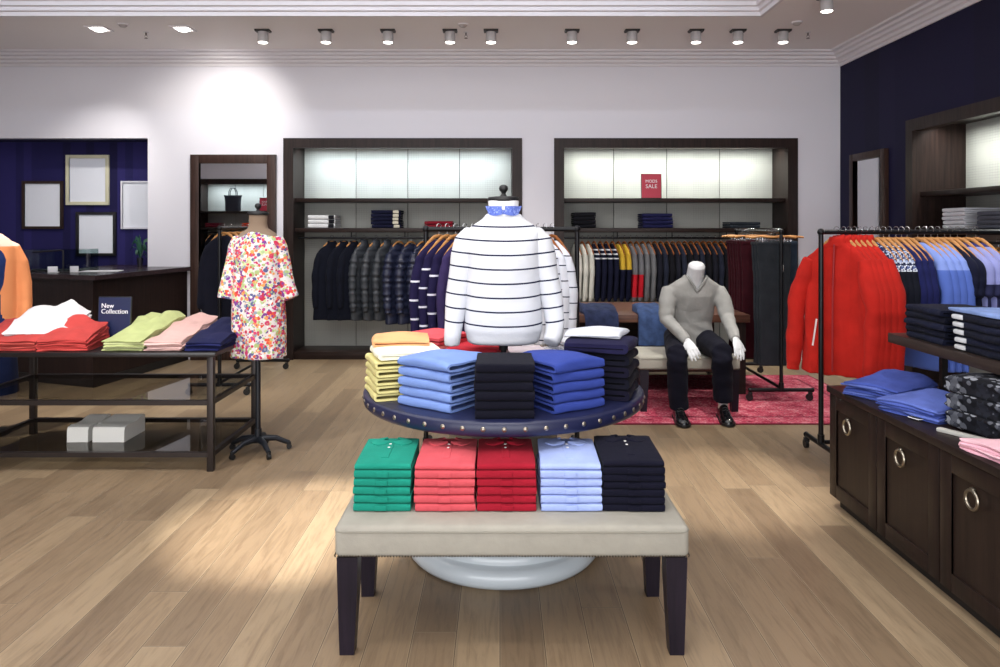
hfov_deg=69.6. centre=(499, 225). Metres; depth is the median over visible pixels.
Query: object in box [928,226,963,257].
clothes hanger
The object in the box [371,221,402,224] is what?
sweater
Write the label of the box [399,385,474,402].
sweater
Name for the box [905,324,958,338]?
jeans
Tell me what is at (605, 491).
polo
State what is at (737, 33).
ceiling spotlight
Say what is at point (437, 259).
striped pullover
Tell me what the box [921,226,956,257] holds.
clothes hanger
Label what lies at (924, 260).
pullover
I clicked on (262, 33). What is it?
ceiling spotlight
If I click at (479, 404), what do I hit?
sweater
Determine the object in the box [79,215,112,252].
print
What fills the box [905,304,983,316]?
jeans
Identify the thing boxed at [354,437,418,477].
polo
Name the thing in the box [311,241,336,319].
blazer
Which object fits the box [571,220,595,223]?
trousers
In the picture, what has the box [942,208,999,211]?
folded tee
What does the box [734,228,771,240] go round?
hanger
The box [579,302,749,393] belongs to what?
wooden table
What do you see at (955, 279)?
shirt
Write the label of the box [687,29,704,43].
ceiling spotlight
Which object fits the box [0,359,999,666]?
floor
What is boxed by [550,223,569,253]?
clothes hanger
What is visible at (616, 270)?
jumper
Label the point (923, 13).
trim
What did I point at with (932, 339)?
jeans
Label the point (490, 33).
ceiling spotlight
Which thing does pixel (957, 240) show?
clothes hanger
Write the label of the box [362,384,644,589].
round table
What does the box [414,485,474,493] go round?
polo
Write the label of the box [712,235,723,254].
clothes hanger
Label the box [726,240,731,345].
trousers
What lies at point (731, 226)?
sweater
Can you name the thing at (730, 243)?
trousers
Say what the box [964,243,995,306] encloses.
polo shirt
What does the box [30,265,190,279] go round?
countertop
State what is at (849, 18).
ceiling
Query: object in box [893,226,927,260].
clothes hanger
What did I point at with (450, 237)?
clothes hanger
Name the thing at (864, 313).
jacket
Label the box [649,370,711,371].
shelf
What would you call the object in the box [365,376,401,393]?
sweater
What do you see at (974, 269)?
polo shirt
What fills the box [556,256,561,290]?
striped pullover
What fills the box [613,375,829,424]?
rug
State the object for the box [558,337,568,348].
folded tee
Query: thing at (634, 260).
jumper
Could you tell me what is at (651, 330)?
jeans
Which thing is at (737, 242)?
trousers
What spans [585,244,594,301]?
jumper
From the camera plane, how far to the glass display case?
7.45 m
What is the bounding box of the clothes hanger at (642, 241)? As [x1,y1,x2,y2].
[640,239,649,254]
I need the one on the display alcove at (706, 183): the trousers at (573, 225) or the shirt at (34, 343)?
the trousers at (573, 225)
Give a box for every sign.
[98,297,132,337]
[641,174,661,197]
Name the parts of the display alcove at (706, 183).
panel, panel, frame, panel, panel, panel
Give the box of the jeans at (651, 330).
[632,302,666,345]
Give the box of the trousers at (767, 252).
[756,241,790,365]
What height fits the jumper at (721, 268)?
0.662 m
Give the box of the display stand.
[32,249,68,271]
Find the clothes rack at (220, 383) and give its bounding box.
[185,226,289,394]
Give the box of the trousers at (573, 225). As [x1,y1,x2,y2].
[572,224,595,227]
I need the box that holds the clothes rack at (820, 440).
[803,229,999,452]
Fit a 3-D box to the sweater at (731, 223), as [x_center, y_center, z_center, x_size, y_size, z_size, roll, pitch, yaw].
[2.881,-0.030,8.603,0.361,0.038,0.308,0,0,-1]
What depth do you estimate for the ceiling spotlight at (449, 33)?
7.33 m
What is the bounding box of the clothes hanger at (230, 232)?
[222,224,238,235]
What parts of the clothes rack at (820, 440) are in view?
post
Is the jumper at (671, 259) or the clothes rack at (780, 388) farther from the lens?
the jumper at (671, 259)
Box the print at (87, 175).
[70,158,104,201]
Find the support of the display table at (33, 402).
on the floor
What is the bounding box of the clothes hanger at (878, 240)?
[869,226,896,259]
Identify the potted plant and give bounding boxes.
[130,235,147,265]
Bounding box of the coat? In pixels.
[197,236,231,319]
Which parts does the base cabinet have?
ring pull, door, ring pull, door, price rail, door, ring pull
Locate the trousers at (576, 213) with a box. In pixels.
[571,212,595,216]
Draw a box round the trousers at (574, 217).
[571,216,594,219]
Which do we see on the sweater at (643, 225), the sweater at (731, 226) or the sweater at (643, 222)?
the sweater at (643, 222)
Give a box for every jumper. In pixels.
[571,244,582,301]
[579,244,588,301]
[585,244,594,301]
[591,244,600,301]
[597,244,606,301]
[603,244,612,301]
[610,244,619,301]
[616,244,625,301]
[622,244,631,301]
[628,244,637,301]
[634,244,643,301]
[640,244,650,301]
[646,244,656,301]
[652,244,662,301]
[658,244,668,286]
[664,244,674,284]
[670,244,680,280]
[676,244,687,276]
[682,244,692,267]
[688,244,698,260]
[694,244,705,274]
[701,244,711,278]
[707,244,718,283]
[713,244,724,285]
[719,244,728,292]
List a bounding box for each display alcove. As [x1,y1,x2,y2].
[283,138,521,359]
[554,138,797,358]
[905,96,999,391]
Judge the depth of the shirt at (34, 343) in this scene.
4.56 m
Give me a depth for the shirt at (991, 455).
2.74 m
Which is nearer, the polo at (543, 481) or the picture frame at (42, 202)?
the polo at (543, 481)
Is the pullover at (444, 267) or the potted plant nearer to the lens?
the pullover at (444, 267)
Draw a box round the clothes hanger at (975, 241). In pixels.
[962,226,993,256]
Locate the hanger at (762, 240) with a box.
[750,230,796,241]
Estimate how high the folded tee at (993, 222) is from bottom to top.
0.039 m
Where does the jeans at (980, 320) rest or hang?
on the jeans at (959, 323)
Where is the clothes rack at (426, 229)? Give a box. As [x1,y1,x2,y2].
[422,225,580,440]
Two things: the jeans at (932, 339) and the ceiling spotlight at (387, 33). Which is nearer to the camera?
the jeans at (932, 339)
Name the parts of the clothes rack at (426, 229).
post, post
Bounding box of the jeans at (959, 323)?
[952,320,999,336]
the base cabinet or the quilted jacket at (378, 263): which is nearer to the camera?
the base cabinet
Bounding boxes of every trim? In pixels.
[0,0,782,16]
[0,0,980,66]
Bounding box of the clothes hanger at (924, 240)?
[914,226,941,255]
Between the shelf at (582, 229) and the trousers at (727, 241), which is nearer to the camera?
the trousers at (727, 241)
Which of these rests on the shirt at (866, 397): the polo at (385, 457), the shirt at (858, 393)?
the shirt at (858, 393)
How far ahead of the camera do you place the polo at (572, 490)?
2.71 m
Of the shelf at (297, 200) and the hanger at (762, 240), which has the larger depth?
the shelf at (297, 200)
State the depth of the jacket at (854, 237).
4.49 m
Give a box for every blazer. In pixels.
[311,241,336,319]
[325,241,347,320]
[336,241,358,320]
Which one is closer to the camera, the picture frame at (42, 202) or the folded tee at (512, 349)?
the folded tee at (512, 349)
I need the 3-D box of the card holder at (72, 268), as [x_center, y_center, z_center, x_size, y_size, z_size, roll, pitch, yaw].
[-4.317,0.438,7.325,0.090,0.062,0.050,0,0,6]
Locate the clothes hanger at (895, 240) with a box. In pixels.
[886,226,914,260]
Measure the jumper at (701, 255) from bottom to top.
0.662 m
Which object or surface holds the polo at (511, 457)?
on the polo at (480, 481)
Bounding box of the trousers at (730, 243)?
[729,240,734,351]
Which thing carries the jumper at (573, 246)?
hanging from the clothes hanger
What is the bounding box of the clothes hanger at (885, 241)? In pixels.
[875,226,902,259]
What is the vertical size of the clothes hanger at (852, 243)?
0.229 m
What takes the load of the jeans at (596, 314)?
on the wooden table at (628, 319)
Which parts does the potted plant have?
pot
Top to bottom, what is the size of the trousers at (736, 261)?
1.105 m
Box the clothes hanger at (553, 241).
[543,223,562,253]
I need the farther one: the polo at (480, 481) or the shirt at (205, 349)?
the shirt at (205, 349)
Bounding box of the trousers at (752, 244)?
[751,241,777,362]
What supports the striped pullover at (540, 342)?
hanging from the clothes hanger
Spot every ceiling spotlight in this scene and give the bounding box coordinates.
[254,29,271,43]
[318,29,333,43]
[380,29,395,43]
[442,29,457,43]
[484,29,497,43]
[564,29,579,43]
[624,29,639,43]
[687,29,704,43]
[729,29,746,43]
[774,29,791,43]
[816,0,833,12]
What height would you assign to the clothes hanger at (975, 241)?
0.230 m
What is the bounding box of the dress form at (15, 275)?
[0,234,31,436]
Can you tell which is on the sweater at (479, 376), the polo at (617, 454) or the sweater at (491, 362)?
the sweater at (491, 362)
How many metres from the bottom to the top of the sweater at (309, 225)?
0.052 m
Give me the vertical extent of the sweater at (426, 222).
0.043 m
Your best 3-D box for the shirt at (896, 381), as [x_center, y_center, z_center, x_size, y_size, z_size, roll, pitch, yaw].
[2.043,0.802,3.757,0.392,0.054,0.334,0,0,-31]
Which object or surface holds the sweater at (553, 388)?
on the sweater at (561, 397)
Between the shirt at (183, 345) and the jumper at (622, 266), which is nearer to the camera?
the shirt at (183, 345)
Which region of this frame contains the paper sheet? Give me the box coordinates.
[79,270,123,271]
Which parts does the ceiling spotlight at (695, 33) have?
mounting plate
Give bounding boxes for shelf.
[295,198,487,202]
[295,228,460,231]
[564,198,784,202]
[564,228,784,231]
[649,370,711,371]
[888,333,999,390]
[920,185,999,196]
[922,229,999,234]
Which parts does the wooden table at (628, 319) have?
leg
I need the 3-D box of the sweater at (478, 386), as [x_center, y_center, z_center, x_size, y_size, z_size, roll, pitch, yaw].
[0.015,0.642,3.002,0.241,0.038,0.275,0,0,1]
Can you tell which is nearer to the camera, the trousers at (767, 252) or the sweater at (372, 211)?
the trousers at (767, 252)
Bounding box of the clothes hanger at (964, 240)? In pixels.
[948,226,983,255]
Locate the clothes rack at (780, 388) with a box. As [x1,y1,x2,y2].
[708,229,814,400]
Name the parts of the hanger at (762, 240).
arm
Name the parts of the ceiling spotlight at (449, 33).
mounting plate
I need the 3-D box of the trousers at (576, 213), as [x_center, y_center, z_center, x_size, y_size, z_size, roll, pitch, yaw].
[0.993,-0.137,8.598,0.272,0.048,0.310,0,0,-1]
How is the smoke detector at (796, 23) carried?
attached to the ceiling
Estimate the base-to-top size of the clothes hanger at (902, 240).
0.230 m
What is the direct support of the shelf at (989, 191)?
attached to the display alcove at (952, 156)
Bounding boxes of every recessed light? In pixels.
[83,25,113,31]
[169,25,196,31]
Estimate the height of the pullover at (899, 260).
0.603 m
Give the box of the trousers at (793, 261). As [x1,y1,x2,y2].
[765,241,797,286]
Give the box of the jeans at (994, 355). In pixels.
[954,343,999,360]
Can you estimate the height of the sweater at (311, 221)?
0.052 m
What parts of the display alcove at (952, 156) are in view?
panel, panel, panel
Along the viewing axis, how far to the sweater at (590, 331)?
3.28 m
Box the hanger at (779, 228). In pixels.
[762,228,803,240]
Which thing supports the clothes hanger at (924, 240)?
hanging from the clothes rack at (820, 440)
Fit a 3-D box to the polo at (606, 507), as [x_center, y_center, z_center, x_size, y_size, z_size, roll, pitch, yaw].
[0.506,1.063,2.858,0.236,0.028,0.306,0,0,1]
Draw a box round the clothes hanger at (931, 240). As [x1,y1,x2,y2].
[916,226,947,254]
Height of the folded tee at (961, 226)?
0.038 m
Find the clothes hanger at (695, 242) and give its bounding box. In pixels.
[694,235,704,254]
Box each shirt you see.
[0,318,42,342]
[0,342,37,344]
[0,344,34,346]
[0,346,35,348]
[0,348,37,350]
[1,299,90,334]
[4,314,91,335]
[34,330,108,346]
[36,314,107,341]
[36,326,108,344]
[36,335,109,348]
[36,342,104,351]
[101,310,185,342]
[101,347,146,350]
[103,320,181,344]
[103,344,145,346]
[103,346,146,348]
[143,348,184,350]
[144,312,217,342]
[144,326,208,344]
[146,341,187,346]
[147,346,184,348]
[184,341,235,350]
[185,317,235,344]
[185,335,236,346]
[185,339,236,348]
[840,383,936,394]
[842,392,877,400]
[843,390,879,397]
[844,369,937,393]
[844,388,885,396]
[845,386,937,394]
[875,402,946,418]
[877,388,951,419]
[878,400,945,418]
[879,405,945,422]
[879,408,947,424]
[904,243,953,371]
[919,242,960,372]
[929,242,967,372]
[936,242,975,372]
[943,242,979,305]
[948,307,999,319]
[950,242,986,305]
[958,444,999,459]
[959,438,999,452]
[959,441,999,456]
[960,446,999,463]
[962,242,999,307]
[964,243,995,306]
[970,242,999,260]
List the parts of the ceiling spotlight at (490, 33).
mounting plate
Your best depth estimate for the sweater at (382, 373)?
3.17 m
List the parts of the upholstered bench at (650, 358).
leg, seat, nailhead trim, leg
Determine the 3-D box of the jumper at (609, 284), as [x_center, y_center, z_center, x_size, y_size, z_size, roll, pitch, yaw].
[1.252,0.545,8.529,0.084,0.662,0.443,0,0,-9]
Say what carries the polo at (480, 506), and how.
on the upholstered bench at (361, 537)
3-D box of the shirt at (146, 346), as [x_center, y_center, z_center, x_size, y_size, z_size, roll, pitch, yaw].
[-2.385,0.746,4.856,0.275,0.065,0.611,0,0,-1]
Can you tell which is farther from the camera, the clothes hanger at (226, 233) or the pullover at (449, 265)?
the clothes hanger at (226, 233)
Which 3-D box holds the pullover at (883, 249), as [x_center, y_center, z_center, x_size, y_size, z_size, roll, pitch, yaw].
[2.474,0.411,4.798,0.088,0.603,0.474,0,0,-20]
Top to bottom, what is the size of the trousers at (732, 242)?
1.105 m
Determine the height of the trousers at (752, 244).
1.105 m
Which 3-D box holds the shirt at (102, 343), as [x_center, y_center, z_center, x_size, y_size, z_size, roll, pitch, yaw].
[-2.788,0.775,4.704,0.331,0.041,0.325,0,0,-7]
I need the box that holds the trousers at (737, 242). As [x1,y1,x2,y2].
[736,241,741,311]
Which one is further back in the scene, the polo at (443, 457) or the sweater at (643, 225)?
the sweater at (643, 225)
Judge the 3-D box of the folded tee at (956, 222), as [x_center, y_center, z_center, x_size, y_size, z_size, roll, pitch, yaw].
[4.200,-0.031,6.412,0.327,0.038,0.306,0,0,0]
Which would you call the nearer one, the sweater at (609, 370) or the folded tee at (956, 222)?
the sweater at (609, 370)
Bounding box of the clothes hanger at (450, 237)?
[436,223,457,252]
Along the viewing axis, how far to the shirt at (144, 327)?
4.81 m
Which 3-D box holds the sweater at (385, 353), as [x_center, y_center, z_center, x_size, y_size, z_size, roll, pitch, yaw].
[-0.439,0.570,3.320,0.304,0.048,0.274,0,0,-19]
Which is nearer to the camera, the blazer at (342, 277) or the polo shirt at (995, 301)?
the polo shirt at (995, 301)
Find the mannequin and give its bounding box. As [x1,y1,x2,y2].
[659,261,745,426]
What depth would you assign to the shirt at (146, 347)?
4.56 m
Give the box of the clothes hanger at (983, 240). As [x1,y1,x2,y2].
[971,226,999,253]
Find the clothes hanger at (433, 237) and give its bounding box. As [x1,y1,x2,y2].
[418,223,446,253]
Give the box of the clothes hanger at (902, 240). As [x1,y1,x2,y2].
[892,226,921,259]
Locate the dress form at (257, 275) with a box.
[217,203,298,459]
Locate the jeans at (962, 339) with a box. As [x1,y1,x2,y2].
[954,335,999,351]
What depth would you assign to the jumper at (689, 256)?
8.39 m
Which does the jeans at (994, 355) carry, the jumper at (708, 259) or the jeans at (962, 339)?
the jeans at (962, 339)
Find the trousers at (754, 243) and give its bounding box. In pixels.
[753,241,778,363]
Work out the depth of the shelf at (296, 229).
8.41 m
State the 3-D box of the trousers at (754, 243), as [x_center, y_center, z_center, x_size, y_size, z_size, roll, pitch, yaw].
[2.436,0.691,6.480,0.314,1.105,0.058,0,0,-9]
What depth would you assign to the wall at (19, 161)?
8.76 m
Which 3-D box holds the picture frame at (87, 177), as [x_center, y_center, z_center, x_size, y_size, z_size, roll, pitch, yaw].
[-5.007,-0.558,8.743,0.522,0.607,0.030,0,0,0]
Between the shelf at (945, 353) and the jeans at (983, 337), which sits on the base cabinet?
the shelf at (945, 353)
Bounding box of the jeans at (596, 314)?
[579,303,618,326]
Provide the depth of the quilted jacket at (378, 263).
8.37 m
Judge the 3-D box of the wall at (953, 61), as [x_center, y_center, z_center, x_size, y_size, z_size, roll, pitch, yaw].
[4.000,-0.228,2.630,0.100,3.556,11.660,0,0,0]
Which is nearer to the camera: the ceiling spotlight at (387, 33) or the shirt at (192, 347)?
the shirt at (192, 347)
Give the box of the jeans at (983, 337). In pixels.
[953,328,999,344]
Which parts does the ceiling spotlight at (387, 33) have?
mounting plate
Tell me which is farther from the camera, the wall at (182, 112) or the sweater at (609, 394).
the wall at (182, 112)
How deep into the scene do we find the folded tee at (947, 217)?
6.32 m
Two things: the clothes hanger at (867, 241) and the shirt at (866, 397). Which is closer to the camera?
the shirt at (866, 397)
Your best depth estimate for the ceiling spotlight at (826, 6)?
6.26 m
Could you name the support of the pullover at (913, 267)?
hanging from the clothes hanger at (895, 240)
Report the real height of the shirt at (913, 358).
0.836 m
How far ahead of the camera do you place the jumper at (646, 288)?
8.33 m
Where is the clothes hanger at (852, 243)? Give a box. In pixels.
[841,226,855,246]
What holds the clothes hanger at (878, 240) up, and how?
hanging from the clothes rack at (820, 440)
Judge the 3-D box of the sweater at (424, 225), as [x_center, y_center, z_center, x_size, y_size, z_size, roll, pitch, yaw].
[-0.721,0.003,8.594,0.340,0.043,0.308,0,0,-1]
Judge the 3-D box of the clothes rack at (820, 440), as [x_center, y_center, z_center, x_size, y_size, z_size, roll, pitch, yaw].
[2.750,0.783,4.808,1.267,1.533,0.516,0,0,0]
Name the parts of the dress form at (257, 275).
leg, leg, leg, leg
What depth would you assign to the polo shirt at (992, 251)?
4.68 m
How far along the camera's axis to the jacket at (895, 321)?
4.49 m
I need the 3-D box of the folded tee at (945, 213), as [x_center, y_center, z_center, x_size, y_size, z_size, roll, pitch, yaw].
[4.195,-0.106,6.412,0.327,0.038,0.306,0,0,-1]
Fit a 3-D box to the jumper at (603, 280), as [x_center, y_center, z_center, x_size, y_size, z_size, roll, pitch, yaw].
[1.180,0.545,8.529,0.084,0.662,0.443,0,0,-9]
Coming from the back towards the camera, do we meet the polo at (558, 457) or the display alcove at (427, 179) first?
the display alcove at (427, 179)
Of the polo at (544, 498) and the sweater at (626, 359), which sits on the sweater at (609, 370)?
the sweater at (626, 359)
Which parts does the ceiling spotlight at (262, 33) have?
mounting plate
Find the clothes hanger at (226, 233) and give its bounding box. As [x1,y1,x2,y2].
[212,224,232,239]
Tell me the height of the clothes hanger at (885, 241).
0.230 m
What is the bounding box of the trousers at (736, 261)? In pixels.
[734,240,754,310]
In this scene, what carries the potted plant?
on the checkout counter at (152, 289)
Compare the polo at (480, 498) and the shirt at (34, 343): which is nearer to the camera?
the polo at (480, 498)
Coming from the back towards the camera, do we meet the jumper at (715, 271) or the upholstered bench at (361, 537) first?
the jumper at (715, 271)
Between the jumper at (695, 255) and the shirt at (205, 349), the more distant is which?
the jumper at (695, 255)
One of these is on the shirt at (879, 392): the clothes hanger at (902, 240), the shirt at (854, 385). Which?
the shirt at (854, 385)
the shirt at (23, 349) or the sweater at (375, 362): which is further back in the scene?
the shirt at (23, 349)
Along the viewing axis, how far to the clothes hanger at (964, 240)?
4.74 m
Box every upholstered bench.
[334,479,689,654]
[634,347,740,411]
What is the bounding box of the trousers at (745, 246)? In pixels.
[739,241,754,357]
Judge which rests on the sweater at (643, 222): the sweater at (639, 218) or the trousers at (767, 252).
the sweater at (639, 218)
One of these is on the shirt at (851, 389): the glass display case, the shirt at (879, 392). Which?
the shirt at (879, 392)
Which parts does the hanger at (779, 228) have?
arm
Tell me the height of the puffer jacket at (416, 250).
0.954 m
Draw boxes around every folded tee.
[506,345,544,352]
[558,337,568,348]
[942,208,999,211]
[942,212,979,215]
[942,216,976,219]
[942,225,975,228]
[943,220,991,224]
[976,224,999,228]
[977,211,999,215]
[977,215,999,219]
[977,220,999,224]
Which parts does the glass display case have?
glass lid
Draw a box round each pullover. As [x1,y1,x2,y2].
[409,240,436,330]
[418,240,444,329]
[427,240,453,328]
[436,246,452,328]
[444,184,564,351]
[445,265,449,300]
[534,307,545,346]
[553,244,569,337]
[554,240,577,336]
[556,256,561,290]
[875,242,908,324]
[876,243,899,273]
[883,242,914,330]
[897,244,920,303]
[900,242,933,303]
[901,243,927,303]
[907,242,939,303]
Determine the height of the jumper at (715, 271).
0.662 m
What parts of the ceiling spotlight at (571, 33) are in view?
mounting plate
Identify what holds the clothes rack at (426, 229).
on the floor
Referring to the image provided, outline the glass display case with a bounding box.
[25,249,97,271]
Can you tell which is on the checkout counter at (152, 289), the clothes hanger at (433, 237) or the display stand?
the display stand
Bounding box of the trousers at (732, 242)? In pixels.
[731,240,753,309]
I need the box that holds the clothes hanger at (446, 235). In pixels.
[427,223,454,253]
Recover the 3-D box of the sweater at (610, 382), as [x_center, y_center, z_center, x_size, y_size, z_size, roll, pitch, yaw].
[0.480,0.693,3.318,0.291,0.052,0.268,0,0,21]
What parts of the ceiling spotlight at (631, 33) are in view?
mounting plate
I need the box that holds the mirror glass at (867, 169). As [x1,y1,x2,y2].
[855,157,879,236]
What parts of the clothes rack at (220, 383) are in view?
post, rail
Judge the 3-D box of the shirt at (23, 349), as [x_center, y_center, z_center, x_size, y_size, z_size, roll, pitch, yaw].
[-3.172,0.777,4.765,0.455,0.036,0.443,0,0,-3]
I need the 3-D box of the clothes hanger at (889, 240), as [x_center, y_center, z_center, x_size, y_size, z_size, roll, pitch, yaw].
[2.563,0.117,4.803,0.032,0.230,0.366,0,0,-20]
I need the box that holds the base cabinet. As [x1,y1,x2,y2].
[827,385,999,637]
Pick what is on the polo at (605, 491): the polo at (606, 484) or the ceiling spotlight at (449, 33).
the polo at (606, 484)
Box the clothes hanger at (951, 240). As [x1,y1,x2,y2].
[935,226,969,255]
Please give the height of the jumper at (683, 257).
0.662 m
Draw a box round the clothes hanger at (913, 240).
[899,226,933,260]
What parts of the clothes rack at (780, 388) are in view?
rail, post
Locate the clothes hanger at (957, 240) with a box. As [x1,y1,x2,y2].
[942,226,975,256]
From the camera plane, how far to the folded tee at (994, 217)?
5.94 m
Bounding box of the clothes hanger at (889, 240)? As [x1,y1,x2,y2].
[874,226,908,259]
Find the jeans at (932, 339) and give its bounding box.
[906,331,959,345]
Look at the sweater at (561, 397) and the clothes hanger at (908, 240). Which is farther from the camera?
the clothes hanger at (908, 240)
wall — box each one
[0,67,839,358]
[0,139,147,141]
[0,142,147,268]
[840,0,999,370]
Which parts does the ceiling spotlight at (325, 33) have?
mounting plate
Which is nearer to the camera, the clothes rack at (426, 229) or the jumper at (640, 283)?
the clothes rack at (426, 229)
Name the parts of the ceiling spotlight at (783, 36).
mounting plate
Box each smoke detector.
[117,22,128,27]
[458,22,467,27]
[791,20,802,25]
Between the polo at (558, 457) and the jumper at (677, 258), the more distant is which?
the jumper at (677, 258)
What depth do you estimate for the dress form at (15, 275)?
5.38 m
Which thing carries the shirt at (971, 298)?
in the clothes rack at (820, 440)
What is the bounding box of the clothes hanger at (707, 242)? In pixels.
[706,235,716,253]
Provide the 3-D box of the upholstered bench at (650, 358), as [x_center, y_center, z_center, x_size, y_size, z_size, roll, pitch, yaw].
[1.570,1.313,6.200,0.849,0.473,0.509,0,0,0]
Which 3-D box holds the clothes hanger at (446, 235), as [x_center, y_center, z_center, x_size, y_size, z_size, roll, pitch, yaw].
[-0.351,0.097,4.725,0.032,0.230,0.366,0,0,42]
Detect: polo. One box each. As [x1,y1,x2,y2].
[353,476,414,494]
[353,496,413,510]
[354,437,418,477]
[354,468,414,485]
[354,483,414,502]
[414,477,476,502]
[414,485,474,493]
[415,437,477,477]
[415,455,477,486]
[415,480,476,510]
[476,437,535,477]
[477,470,535,485]
[477,486,536,494]
[477,493,535,502]
[477,502,535,510]
[536,454,601,485]
[536,469,601,502]
[537,485,602,510]
[538,437,601,477]
[538,476,601,494]
[594,434,664,474]
[601,471,664,480]
[601,478,665,488]
[601,485,664,496]
[601,494,664,503]
[602,503,664,511]
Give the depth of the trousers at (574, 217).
8.45 m
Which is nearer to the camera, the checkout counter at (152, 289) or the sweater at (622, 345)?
the sweater at (622, 345)
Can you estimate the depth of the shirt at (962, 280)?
4.59 m
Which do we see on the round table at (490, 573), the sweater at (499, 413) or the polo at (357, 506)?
the sweater at (499, 413)
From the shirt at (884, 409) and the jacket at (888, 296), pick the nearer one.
the shirt at (884, 409)
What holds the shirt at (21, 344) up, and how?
on the shirt at (14, 347)
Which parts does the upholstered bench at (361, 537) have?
leg, leg, seat, nailhead trim, leg, leg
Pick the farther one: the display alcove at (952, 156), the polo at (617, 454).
the display alcove at (952, 156)
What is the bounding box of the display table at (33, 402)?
[0,345,254,471]
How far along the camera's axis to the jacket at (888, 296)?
4.49 m
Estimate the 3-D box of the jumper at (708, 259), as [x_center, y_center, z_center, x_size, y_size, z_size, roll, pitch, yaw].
[2.397,0.545,8.529,0.084,0.662,0.443,0,0,-9]
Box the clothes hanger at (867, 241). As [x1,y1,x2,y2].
[857,226,872,246]
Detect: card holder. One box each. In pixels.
[48,266,57,272]
[70,266,78,271]
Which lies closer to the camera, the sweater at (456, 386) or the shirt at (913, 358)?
the sweater at (456, 386)
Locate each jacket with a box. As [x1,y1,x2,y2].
[348,239,368,320]
[360,239,380,320]
[371,239,391,320]
[382,243,402,324]
[394,243,414,324]
[406,243,423,323]
[786,235,849,376]
[802,235,880,378]
[851,235,885,370]
[857,235,892,368]
[862,235,898,368]
[868,235,906,370]
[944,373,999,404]
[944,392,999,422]
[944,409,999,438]
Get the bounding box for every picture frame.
[21,181,63,228]
[65,155,109,204]
[75,212,116,255]
[121,181,147,228]
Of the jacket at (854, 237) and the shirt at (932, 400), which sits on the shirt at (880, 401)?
the shirt at (932, 400)
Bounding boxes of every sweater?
[308,215,340,219]
[308,219,340,223]
[308,224,340,227]
[365,353,403,369]
[365,361,403,377]
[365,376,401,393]
[365,383,403,401]
[366,368,399,385]
[370,343,439,360]
[371,210,403,213]
[371,214,402,217]
[371,217,402,220]
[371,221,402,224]
[371,331,429,346]
[372,225,403,227]
[397,349,481,372]
[398,365,474,382]
[398,375,474,392]
[398,394,474,412]
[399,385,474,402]
[411,328,466,345]
[424,221,453,224]
[424,225,452,226]
[446,341,500,352]
[474,362,533,381]
[474,381,532,390]
[475,390,533,409]
[475,409,533,418]
[476,352,534,372]
[476,386,534,400]
[523,349,604,372]
[533,367,603,382]
[533,377,604,393]
[534,387,603,403]
[534,397,604,413]
[564,326,629,338]
[564,335,637,353]
[576,348,637,365]
[599,358,639,377]
[600,380,638,400]
[601,369,639,389]
[638,213,671,216]
[638,217,672,220]
[638,221,672,224]
[638,224,672,227]
[722,222,759,224]
[722,225,759,227]
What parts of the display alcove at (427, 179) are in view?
panel, panel, panel, panel, panel, panel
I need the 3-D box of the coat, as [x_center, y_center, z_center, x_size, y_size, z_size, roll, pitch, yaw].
[-2.571,0.548,6.696,0.503,0.916,0.108,0,0,8]
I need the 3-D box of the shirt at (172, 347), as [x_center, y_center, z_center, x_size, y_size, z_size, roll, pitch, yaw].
[-2.127,0.751,4.856,0.253,0.056,0.613,0,0,0]
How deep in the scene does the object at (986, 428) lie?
3.04 m
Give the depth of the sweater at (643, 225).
8.45 m
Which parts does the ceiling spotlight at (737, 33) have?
mounting plate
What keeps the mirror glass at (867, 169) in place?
attached to the wall mirror at (868, 171)
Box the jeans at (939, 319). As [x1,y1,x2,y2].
[905,311,957,323]
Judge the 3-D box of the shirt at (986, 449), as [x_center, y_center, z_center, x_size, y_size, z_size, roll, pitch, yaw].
[2.007,0.846,2.721,0.322,0.044,0.350,0,0,-11]
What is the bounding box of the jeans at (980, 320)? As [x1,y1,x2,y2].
[951,313,999,327]
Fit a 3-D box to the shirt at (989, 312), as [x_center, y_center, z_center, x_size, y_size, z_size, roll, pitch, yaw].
[2.269,0.388,3.220,0.317,0.024,0.376,0,0,0]
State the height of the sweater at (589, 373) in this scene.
0.044 m
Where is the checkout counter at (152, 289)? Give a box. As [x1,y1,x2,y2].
[18,265,190,387]
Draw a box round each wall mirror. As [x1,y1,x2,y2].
[190,155,276,359]
[849,148,888,236]
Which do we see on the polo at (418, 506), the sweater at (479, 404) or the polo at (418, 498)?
the polo at (418, 498)
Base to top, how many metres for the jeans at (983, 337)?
0.044 m
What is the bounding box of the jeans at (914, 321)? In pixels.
[904,318,960,331]
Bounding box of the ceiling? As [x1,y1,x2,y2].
[0,0,921,48]
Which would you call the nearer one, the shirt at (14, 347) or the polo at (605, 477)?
the polo at (605, 477)
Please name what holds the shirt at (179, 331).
on the shirt at (208, 326)
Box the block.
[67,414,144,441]
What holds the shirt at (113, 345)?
on the shirt at (146, 346)
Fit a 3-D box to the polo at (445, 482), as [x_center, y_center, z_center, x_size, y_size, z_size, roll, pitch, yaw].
[-0.207,0.969,2.857,0.230,0.031,0.305,0,0,1]
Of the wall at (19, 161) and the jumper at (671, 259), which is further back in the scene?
the wall at (19, 161)
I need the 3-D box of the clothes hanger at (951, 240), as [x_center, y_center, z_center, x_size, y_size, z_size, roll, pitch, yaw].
[2.973,0.117,4.803,0.032,0.230,0.366,0,0,-20]
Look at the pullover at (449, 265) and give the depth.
4.54 m
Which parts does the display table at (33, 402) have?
leg, shelf frame, shelf frame, leg, leg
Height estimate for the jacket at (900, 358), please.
0.945 m
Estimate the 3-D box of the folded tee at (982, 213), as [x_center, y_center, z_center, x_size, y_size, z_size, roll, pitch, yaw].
[4.200,-0.105,5.949,0.324,0.039,0.305,0,0,0]
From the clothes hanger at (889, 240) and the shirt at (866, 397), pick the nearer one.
the shirt at (866, 397)
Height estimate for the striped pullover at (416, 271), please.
0.675 m

